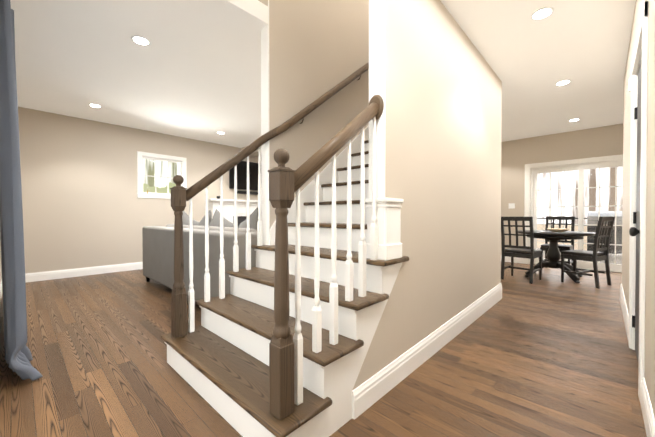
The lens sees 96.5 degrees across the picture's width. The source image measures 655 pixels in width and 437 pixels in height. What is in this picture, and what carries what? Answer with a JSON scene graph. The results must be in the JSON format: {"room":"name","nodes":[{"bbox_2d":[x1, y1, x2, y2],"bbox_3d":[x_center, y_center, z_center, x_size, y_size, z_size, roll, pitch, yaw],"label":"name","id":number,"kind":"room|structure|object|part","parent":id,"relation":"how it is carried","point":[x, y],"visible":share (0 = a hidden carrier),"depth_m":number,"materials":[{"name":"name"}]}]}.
{"room":"entrance hall","nodes":[
{"label":"entrance hall","id":0,"kind":"room"},
{"bbox_2d":[0,239,1,282],"bbox_3d":[-3.313,-0.341,2.828,4.550,2.700,0.100,1,1,43],"label":"wall","id":1,"kind":"structure","parent":0,"point":[0,263],"depth_m":3.94,"materials":[{"name":"beige paint"}]},
{"bbox_2d":[0,279,1,302],"bbox_3d":[-3.224,0.910,2.837,4.446,0.198,0.016,1,1,43],"label":"baseboard","id":2,"kind":"structure","parent":1,"relation":"attached to","point":[0,290],"depth_m":3.42,"materials":[{"name":"white paint"}]},
{"bbox_2d":[0,0,42,380],"bbox_3d":[-2.852,-0.242,2.647,3.030,2.483,0.267,1,1,43],"label":"curtain","id":3,"kind":"object","parent":1,"relation":"hanging from","point":[18,356],"visible":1,"depth_m":1.80,"materials":[{"name":"fabric"}]},
{"bbox_2d":[10,0,260,147],"bbox_3d":[-1.450,-1.787,4.905,4.390,0.150,5.700,1,1,43],"label":"ceiling","id":4,"kind":"structure","parent":0,"point":[192,70],"depth_m":3.24,"materials":[{"name":"paint"}]},
{"bbox_2d":[131,35,150,45],"bbox_3d":[-1.773,-1.689,2.778,0.160,0.006,0.160,1,1,43],"label":"recessed light","id":5,"kind":"object","parent":4,"relation":"in","point":[139,40],"depth_m":2.77,"materials":[{"name":"white plastic"}]},
{"bbox_3d":[-1.773,-1.689,2.778,0.160,0.006,0.160,1,1,43],"label":"living room recessed ceiling light ring","id":6,"kind":"part","parent":5,"relation":"part of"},
{"bbox_2d":[241,146,258,157],"bbox_3d":[-0.500,-1.621,5.826,4.268,0.199,0.260,1,1,43],"label":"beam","id":7,"kind":"structure","parent":4,"relation":"attached to","point":[254,154],"depth_m":7.00,"materials":[{"name":"beige paint"}]},
{"bbox_2d":[18,107,257,272],"bbox_3d":[-2.968,-0.378,6.421,0.120,2.700,5.600,1,1,43],"label":"wall","id":8,"kind":"structure","parent":0,"point":[83,206],"depth_m":5.11,"materials":[{"name":"beige paint"}]},
{"bbox_2d":[25,262,142,281],"bbox_3d":[-3.770,0.912,5.486,0.016,0.140,3.120,1,1,43],"label":"baseboard","id":9,"kind":"structure","parent":8,"relation":"attached to","point":[51,275],"depth_m":5.00,"materials":[{"name":"white paint"}]},
{"bbox_2d":[137,151,186,198],"bbox_3d":[-3.361,-0.848,5.956,0.120,0.890,0.930,1,1,43],"label":"living room window","id":10,"kind":"structure","parent":8,"relation":"in","point":[181,161],"depth_m":5.89,"materials":[{"name":"white paint"}]},
{"bbox_3d":[-3.620,-0.845,5.625,0.018,0.890,0.074,1,1,43],"label":"casing","id":11,"kind":"part","parent":10,"relation":"part of","materials":[{"name":"white paint"}]},
{"bbox_3d":[-3.333,-0.440,5.933,0.019,0.074,0.910,1,1,43],"label":"casing","id":12,"kind":"part","parent":10,"relation":"part of","materials":[{"name":"white paint"}]},
{"bbox_3d":[-3.390,-0.848,5.983,0.006,0.660,0.680,1,1,43],"label":"glass","id":13,"kind":"part","parent":10,"relation":"part of","materials":[{"name":"clear glass"}]},
{"bbox_3d":[-3.390,-0.848,5.983,0.040,0.749,0.769,1,1,43],"label":"sash","id":14,"kind":"part","parent":10,"relation":"part of","materials":[{"name":"white paint"}]},
{"bbox_3d":[-3.333,-1.256,5.925,0.019,0.074,0.910,1,1,43],"label":"casing","id":15,"kind":"part","parent":10,"relation":"part of","materials":[{"name":"white paint"}]},
{"bbox_3d":[-3.046,-0.851,6.233,0.018,0.890,0.074,1,1,43],"label":"casing","id":16,"kind":"part","parent":10,"relation":"part of","materials":[{"name":"white paint"}]},
{"bbox_2d":[229,161,257,190],"bbox_3d":[-1.917,-1.068,7.389,0.066,0.700,1.220,1,1,43],"label":"screen","id":17,"kind":"object","parent":8,"relation":"attached to","point":[242,174],"visible":0.62,"depth_m":7.21,"materials":[{"name":"black"}]},
{"bbox_2d":[237,191,257,194],"bbox_3d":[-1.902,-0.642,7.378,0.110,0.070,0.940,1,1,43],"label":"shelf","id":18,"kind":"object","parent":8,"relation":"attached to","point":[245,192],"visible":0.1,"depth_m":7.20,"materials":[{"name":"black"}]},
{"bbox_2d":[207,0,267,28],"bbox_3d":[-1.272,-1.756,1.815,0.110,0.150,2.088,1,1,43],"label":"living room ceiling edge","id":19,"kind":"structure","parent":0,"point":[254,13],"depth_m":2.42,"materials":[{"name":"paint"}]},
{"bbox_2d":[258,0,368,227],"bbox_3d":[0.791,-1.728,4.002,0.110,5.450,8.100,1,1,43],"label":"wall","id":20,"kind":"structure","parent":0,"point":[318,49],"depth_m":2.94,"materials":[{"name":"beige paint"}]},
{"bbox_2d":[261,0,269,244],"bbox_3d":[-0.551,-2.102,2.575,0.110,4.673,0.012,1,1,43],"label":"trim","id":21,"kind":"structure","parent":20,"relation":"attached to","point":[265,168],"depth_m":2.58,"materials":[{"name":"white paint"}]},
{"bbox_2d":[0,262,646,436],"bbox_3d":[-0.311,1.058,3.846,7.900,0.120,10.120,1,1,43],"label":"floor","id":22,"kind":"structure","parent":0,"point":[549,354],"depth_m":1.92,"materials":[{"name":"brown wood"}]},
{"bbox_2d":[142,207,257,300],"bbox_3d":[-1.114,0.417,4.423,2.838,1.151,2.234,1,1,43],"label":"sofa","id":23,"kind":"object","parent":22,"relation":"on","point":[158,252],"visible":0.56,"depth_m":3.33,"materials":[{"name":"fabric"}]},
{"bbox_2d":[182,211,198,224],"bbox_3d":[-2.259,0.230,4.658,0.571,0.571,0.200,26,2,30],"label":"pillow","id":24,"kind":"object","parent":23,"relation":"on","point":[185,218],"depth_m":4.63,"materials":[{"name":"fabric"}]},
{"bbox_2d":[198,210,211,225],"bbox_3d":[-1.838,0.224,4.288,0.200,0.571,0.571,16,-26,-29],"label":"pillow","id":25,"kind":"object","parent":23,"relation":"on","point":[202,223],"depth_m":4.16,"materials":[{"name":"fabric"}]},
{"bbox_2d":[209,209,238,227],"bbox_3d":[-1.451,0.238,3.896,0.571,0.571,0.200,30,4,31],"label":"pillow","id":26,"kind":"object","parent":23,"relation":"on","point":[215,221],"depth_m":3.88,"materials":[{"name":"fabric"}]},
{"bbox_2d":[239,207,257,229],"bbox_3d":[-0.943,0.223,3.444,0.200,0.592,0.592,15,-28,-31],"label":"pillow","id":27,"kind":"object","parent":23,"relation":"on","point":[254,216],"depth_m":3.31,"materials":[{"name":"fabric"}]},
{"bbox_3d":[-0.148,0.522,3.529,0.204,0.780,2.210,1,1,43],"label":"arm","id":28,"kind":"part","parent":23,"relation":"part of"},
{"bbox_2d":[208,196,257,225],"bbox_3d":[-1.833,0.186,7.322,0.300,1.555,2.360,1,1,43],"label":"fireplace","id":29,"kind":"object","parent":22,"relation":"on","point":[228,208],"visible":0.12,"depth_m":6.79,"materials":[{"name":"white paint"}]},
{"bbox_2d":[208,198,257,202],"bbox_3d":[-1.833,-0.422,7.315,0.300,0.050,2.360,1,1,43],"label":"mantel shelf","id":30,"kind":"object","parent":29,"relation":"attached to","point":[211,200],"depth_m":6.68,"materials":[{"name":"white paint"}]},
{"bbox_2d":[161,62,408,436],"bbox_3d":[0.538,-0.947,2.867,1.370,3.910,3.551,1,1,43],"label":"staircase","id":31,"kind":"structure","parent":22,"relation":"on","point":[298,332],"depth_m":1.70,"materials":[{"name":"white paint"}]},
{"bbox_3d":[0.179,-1.521,3.273,0.153,2.768,3.445,1,1,43],"label":"handrail","id":32,"kind":"part","parent":31,"relation":"part of","materials":[{"name":"brown wood"}]},
{"bbox_3d":[0.054,-0.395,1.494,0.073,0.559,0.678,1,1,43],"label":"handrail","id":33,"kind":"part","parent":31,"relation":"part of","materials":[{"name":"brown wood"}]},
{"bbox_2d":[501,217,541,283],"bbox_3d":[3.132,0.479,4.727,0.505,1.020,0.440,0,1,-39],"label":"dining chair","id":34,"kind":"object","parent":22,"relation":"on","point":[531,253],"visible":1,"depth_m":4.62,"materials":[{"name":"black wood"}]},
{"bbox_3d":[3.176,0.527,4.763,0.392,0.045,0.432,0,1,-39],"label":"seat","id":35,"kind":"part","parent":34,"relation":"part of","materials":[{"name":"black wood"}]},
{"bbox_2d":[515,228,594,282],"bbox_3d":[3.837,0.580,4.959,1.110,0.815,1.110,1,1,43],"label":"dining table","id":36,"kind":"object","parent":22,"relation":"on","point":[553,236],"visible":0.94,"depth_m":4.86,"materials":[{"name":"black wood"}]},
{"bbox_2d":[546,228,568,231],"bbox_3d":[3.888,0.199,4.935,0.310,0.052,0.310,1,1,43],"label":"bowl","id":37,"kind":"object","parent":36,"relation":"on","point":[550,229],"depth_m":4.87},
{"bbox_2d":[540,216,574,267],"bbox_3d":[4.355,0.471,5.532,0.505,1.020,0.440,-1,1,-43],"label":"dining chair","id":38,"kind":"object","parent":22,"relation":"on","point":[545,247],"visible":0.62,"depth_m":5.57,"materials":[{"name":"black wood"}]},
{"bbox_3d":[4.313,0.519,5.494,0.392,0.045,0.432,-1,1,-43],"label":"seat","id":39,"kind":"part","parent":38,"relation":"part of","materials":[{"name":"black wood"}]},
{"bbox_2d":[561,217,614,288],"bbox_3d":[3.938,0.482,4.437,0.440,1.020,0.505,0,1,-29],"label":"dining chair","id":40,"kind":"object","parent":22,"relation":"on","point":[594,256],"visible":1,"depth_m":4.33,"materials":[{"name":"black wood"}]},
{"bbox_3d":[3.911,0.529,4.487,0.432,0.045,0.392,0,1,-29],"label":"seat","id":41,"kind":"part","parent":40,"relation":"part of","materials":[{"name":"black wood"}]},
{"bbox_2d":[385,0,501,353],"bbox_3d":[1.211,-1.715,2.698,0.110,5.450,2.660,1,1,43],"label":"wall","id":42,"kind":"structure","parent":0,"point":[443,109],"depth_m":2.28,"materials":[{"name":"beige paint"}]},
{"bbox_2d":[369,0,385,244],"bbox_3d":[0.294,-2.094,1.722,0.110,4.673,0.012,1,1,43],"label":"trim","id":43,"kind":"structure","parent":42,"relation":"attached to","point":[377,47],"depth_m":1.72,"materials":[{"name":"white paint"}]},
{"bbox_2d":[352,283,501,419],"bbox_3d":[1.156,0.912,2.575,0.016,0.198,2.986,1,1,43],"label":"baseboard","id":44,"kind":"structure","parent":42,"relation":"attached to","point":[371,391],"depth_m":1.96,"materials":[{"name":"white paint"}]},
{"bbox_2d":[440,0,635,141],"bbox_3d":[1.389,-1.761,2.268,3.140,0.150,10.040,1,1,43],"label":"ceiling","id":45,"kind":"structure","parent":0,"point":[582,46],"depth_m":3.05,"materials":[{"name":"paint"}]},
{"bbox_2d":[530,7,553,20],"bbox_3d":[1.768,-1.685,2.407,0.160,0.006,0.160,1,1,43],"label":"recessed light","id":46,"kind":"object","parent":45,"relation":"in","point":[541,13],"depth_m":2.40,"materials":[{"name":"white plastic"}]},
{"bbox_3d":[1.768,-1.685,2.407,0.160,0.006,0.160,1,1,43],"label":"hall recessed ceiling light ring","id":47,"kind":"part","parent":46,"relation":"part of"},
{"bbox_2d":[555,80,570,85],"bbox_3d":[2.948,-1.698,3.658,0.160,0.006,0.160,1,1,43],"label":"recessed light","id":48,"kind":"object","parent":45,"relation":"in","point":[563,84],"depth_m":3.65,"materials":[{"name":"white plastic"}]},
{"bbox_3d":[2.948,-1.698,3.658,0.119,0.002,0.119,1,1,43],"label":"recessed ceiling light lens in the hall","id":49,"kind":"part","parent":48,"relation":"part of","materials":[{"name":"white plastic"}]},
{"bbox_2d":[501,124,622,254],"bbox_3d":[4.750,-0.373,5.931,3.020,2.700,0.120,1,1,43],"label":"wall","id":50,"kind":"structure","parent":0,"point":[517,155],"depth_m":6.14,"materials":[{"name":"beige paint"}]},
{"bbox_2d":[508,203,514,208],"bbox_3d":[4.080,-0.278,6.475,0.120,0.115,0.010,1,1,43],"label":"light switch","id":51,"kind":"object","parent":50,"relation":"attached to","point":[511,205],"visible":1,"depth_m":6.47,"materials":[{"name":"white plastic"}]},
{"bbox_2d":[501,255,523,262],"bbox_3d":[3.929,0.900,6.625,0.890,0.140,0.016,1,1,43],"label":"baseboard","id":52,"kind":"structure","parent":50,"relation":"attached to","point":[516,259],"depth_m":6.42,"materials":[{"name":"white paint"}]},
{"bbox_2d":[529,168,532,263],"bbox_3d":[4.381,-0.051,6.282,0.044,2.050,0.080,1,1,43],"label":"frame","id":53,"kind":"object","parent":50,"relation":"attached to","point":[531,192],"visible":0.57,"depth_m":6.25,"materials":[{"name":"white paint"}]},
{"bbox_2d":[533,166,583,265],"bbox_3d":[4.711,-0.043,5.998,0.825,1.970,0.036,1,1,43],"label":"panel","id":54,"kind":"object","parent":50,"relation":"attached to","point":[535,190],"visible":0.52,"depth_m":6.10,"materials":[{"name":"white paint"}]},
{"bbox_2d":[537,172,577,260],"bbox_3d":[4.711,-0.058,5.998,0.675,1.790,0.006,1,1,43],"label":"glass","id":55,"kind":"object","parent":54,"relation":"attached to","point":[557,200],"visible":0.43,"depth_m":6.00,"materials":[{"name":"clear glass"}]},
{"bbox_2d":[524,154,622,263],"bbox_3d":[4.920,-0.090,5.677,1.840,2.140,0.019,1,1,43],"label":"door frame","id":56,"kind":"structure","parent":50,"relation":"attached to","point":[582,160],"depth_m":6.14,"materials":[{"name":"white paint"}]},
{"bbox_2d":[533,160,622,169],"bbox_3d":[4.968,-1.048,5.718,1.570,0.044,0.080,1,1,43],"label":"frame","id":57,"kind":"object","parent":50,"relation":"attached to","point":[576,165],"visible":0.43,"depth_m":5.74,"materials":[{"name":"white paint"}]},
{"bbox_2d":[534,262,621,272],"bbox_3d":[4.968,0.962,5.739,1.570,0.035,0.080,1,1,43],"label":"frame","id":58,"kind":"object","parent":50,"relation":"attached to","point":[593,269],"visible":0.21,"depth_m":5.53,"materials":[{"name":"white paint"}]},
{"bbox_2d":[578,162,622,270],"bbox_3d":[5.225,-0.038,5.458,0.825,1.970,0.036,1,1,43],"label":"panel","id":59,"kind":"object","parent":50,"relation":"attached to","point":[581,263],"visible":0.58,"depth_m":5.58,"materials":[{"name":"white paint"}]},
{"bbox_2d":[583,168,622,264],"bbox_3d":[5.225,-0.053,5.458,0.675,1.790,0.006,1,1,43],"label":"glass","id":60,"kind":"object","parent":59,"relation":"attached to","point":[601,208],"visible":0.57,"depth_m":5.50,"materials":[{"name":"clear glass"}]},
{"bbox_2d":[622,0,654,416],"bbox_3d":[1.099,-0.321,0.824,0.120,2.700,7.520,1,1,43],"label":"wall","id":61,"kind":"structure","parent":0,"point":[649,373],"depth_m":1.54,"materials":[{"name":"beige paint"}]},
{"bbox_2d":[628,78,630,91],"bbox_3d":[2.448,-1.077,2.355,0.030,0.100,0.050,1,1,43],"label":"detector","id":62,"kind":"object","parent":61,"relation":"attached to","point":[629,85],"visible":0.58,"depth_m":2.35,"materials":[{"name":"white plastic"}]},
{"bbox_2d":[632,60,641,360],"bbox_3d":[2.110,-0.041,1.954,0.051,2.102,0.788,1,1,43],"label":"hall door","id":63,"kind":"structure","parent":61,"relation":"in","point":[638,228],"depth_m":2.21,"materials":[{"name":"grey paint"}]},
{"bbox_3d":[2.363,0.795,2.256,0.016,0.090,0.014,1,1,43],"label":"hall door hinge","id":64,"kind":"part","parent":63,"relation":"part of","materials":[{"name":"black metal"}]},
{"bbox_3d":[2.363,-0.005,2.248,0.016,0.090,0.014,1,1,43],"label":"hall door hinge","id":65,"kind":"part","parent":63,"relation":"part of","materials":[{"name":"black metal"}]},
{"bbox_3d":[2.363,-0.805,2.240,0.016,0.090,0.014,1,1,43],"label":"hall door hinge","id":66,"kind":"part","parent":63,"relation":"part of","materials":[{"name":"black metal"}]},
{"bbox_2d":[628,0,648,400],"bbox_3d":[2.115,-0.090,1.944,0.177,2.215,0.990,1,1,43],"label":"door frame","id":67,"kind":"structure","parent":61,"relation":"attached to","point":[640,234],"depth_m":1.94,"materials":[{"name":"white paint"}]},
{"bbox_3d":[2.395,-0.093,2.299,0.018,2.215,0.089,1,1,43],"label":"casing","id":68,"kind":"part","parent":67,"relation":"part of","materials":[{"name":"white paint"}]},
{"bbox_3d":[1.856,0.080,1.750,0.069,0.064,0.064,1,1,43],"label":"knob","id":69,"kind":"part","parent":67,"relation":"part of","materials":[{"name":"black metal"}]},
{"bbox_3d":[2.099,0.448,1.965,0.006,0.700,0.540,1,1,43],"label":"panel","id":70,"kind":"part","parent":67,"relation":"part of","materials":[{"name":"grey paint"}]},
{"bbox_3d":[2.136,-1.103,1.914,0.120,0.018,0.784,1,1,43],"label":"hall door top jamb","id":71,"kind":"part","parent":67,"relation":"part of","materials":[{"name":"white wood"}]},
{"bbox_3d":[2.099,-0.497,1.955,0.006,0.910,0.540,1,1,43],"label":"panel","id":72,"kind":"part","parent":67,"relation":"part of","materials":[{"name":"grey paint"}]},
{"bbox_3d":[2.085,-1.153,1.961,0.019,0.089,0.990,1,1,43],"label":"hall door top casing","id":73,"kind":"part","parent":67,"relation":"part of","materials":[{"name":"white wood"}]},
{"bbox_3d":[1.776,-0.087,1.644,0.018,2.215,0.089,1,1,43],"label":"casing","id":74,"kind":"part","parent":67,"relation":"part of","materials":[{"name":"white paint"}]},
{"bbox_2d":[640,378,654,436],"bbox_3d":[0.149,0.968,-0.071,0.016,0.140,4.655,1,1,43],"label":"baseboard","id":75,"kind":"structure","parent":61,"relation":"attached to","point":[648,414],"depth_m":1.41,"materials":[{"name":"white paint"}]},
{"label":"outside","id":76,"kind":"structure","parent":0,"visible":0},
{"bbox_2d":[537,248,621,263],"bbox_3d":[6.558,1.064,7.265,6.000,0.120,4.279,1,1,43],"label":"floor","id":77,"kind":"structure","parent":76,"point":[618,259],"depth_m":7.16,"materials":[{"name":"grey concrete"}]},
{"bbox_2d":[587,226,621,253],"bbox_3d":[7.421,0.549,7.737,0.800,0.700,0.560,1,1,43],"label":"cart","id":78,"kind":"object","parent":77,"relation":"on","point":[612,237],"depth_m":7.48,"materials":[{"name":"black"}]},
{"bbox_2d":[587,211,621,224],"bbox_3d":[7.407,-0.016,7.717,0.800,0.350,0.580,1,1,43],"label":"barbecue grill","id":79,"kind":"object","parent":78,"relation":"on","point":[609,214],"depth_m":7.64,"materials":[{"name":"silver metal"}]},
{"bbox_3d":[7.227,0.111,7.527,0.800,0.100,0.025,1,1,43],"label":"panel","id":80,"kind":"part","parent":79,"relation":"part of","materials":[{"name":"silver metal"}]},
{"bbox_3d":[5.068,-0.353,3.981,0.120,2.700,2.520,1,1,43],"label":"wall","id":81,"kind":"structure","parent":0,"visible":0},
{"bbox_2d":[620,283,628,338],"bbox_3d":[4.114,0.902,3.605,0.736,0.198,4.155,1,1,43],"label":"baseboard","id":82,"kind":"structure","parent":81,"relation":"attached to","point":[624,309],"depth_m":2.86,"materials":[{"name":"white paint"}]},
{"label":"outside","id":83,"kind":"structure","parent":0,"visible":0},
{"bbox_2d":[143,159,178,193],"bbox_3d":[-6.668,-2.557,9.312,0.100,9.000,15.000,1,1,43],"label":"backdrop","id":84,"kind":"structure","parent":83,"point":[150,167],"depth_m":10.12,"materials":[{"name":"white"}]},
{"bbox_2d":[537,167,622,250],"bbox_3d":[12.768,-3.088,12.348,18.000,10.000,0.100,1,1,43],"label":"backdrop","id":85,"kind":"structure","parent":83,"point":[604,181],"depth_m":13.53,"materials":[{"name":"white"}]}
]}

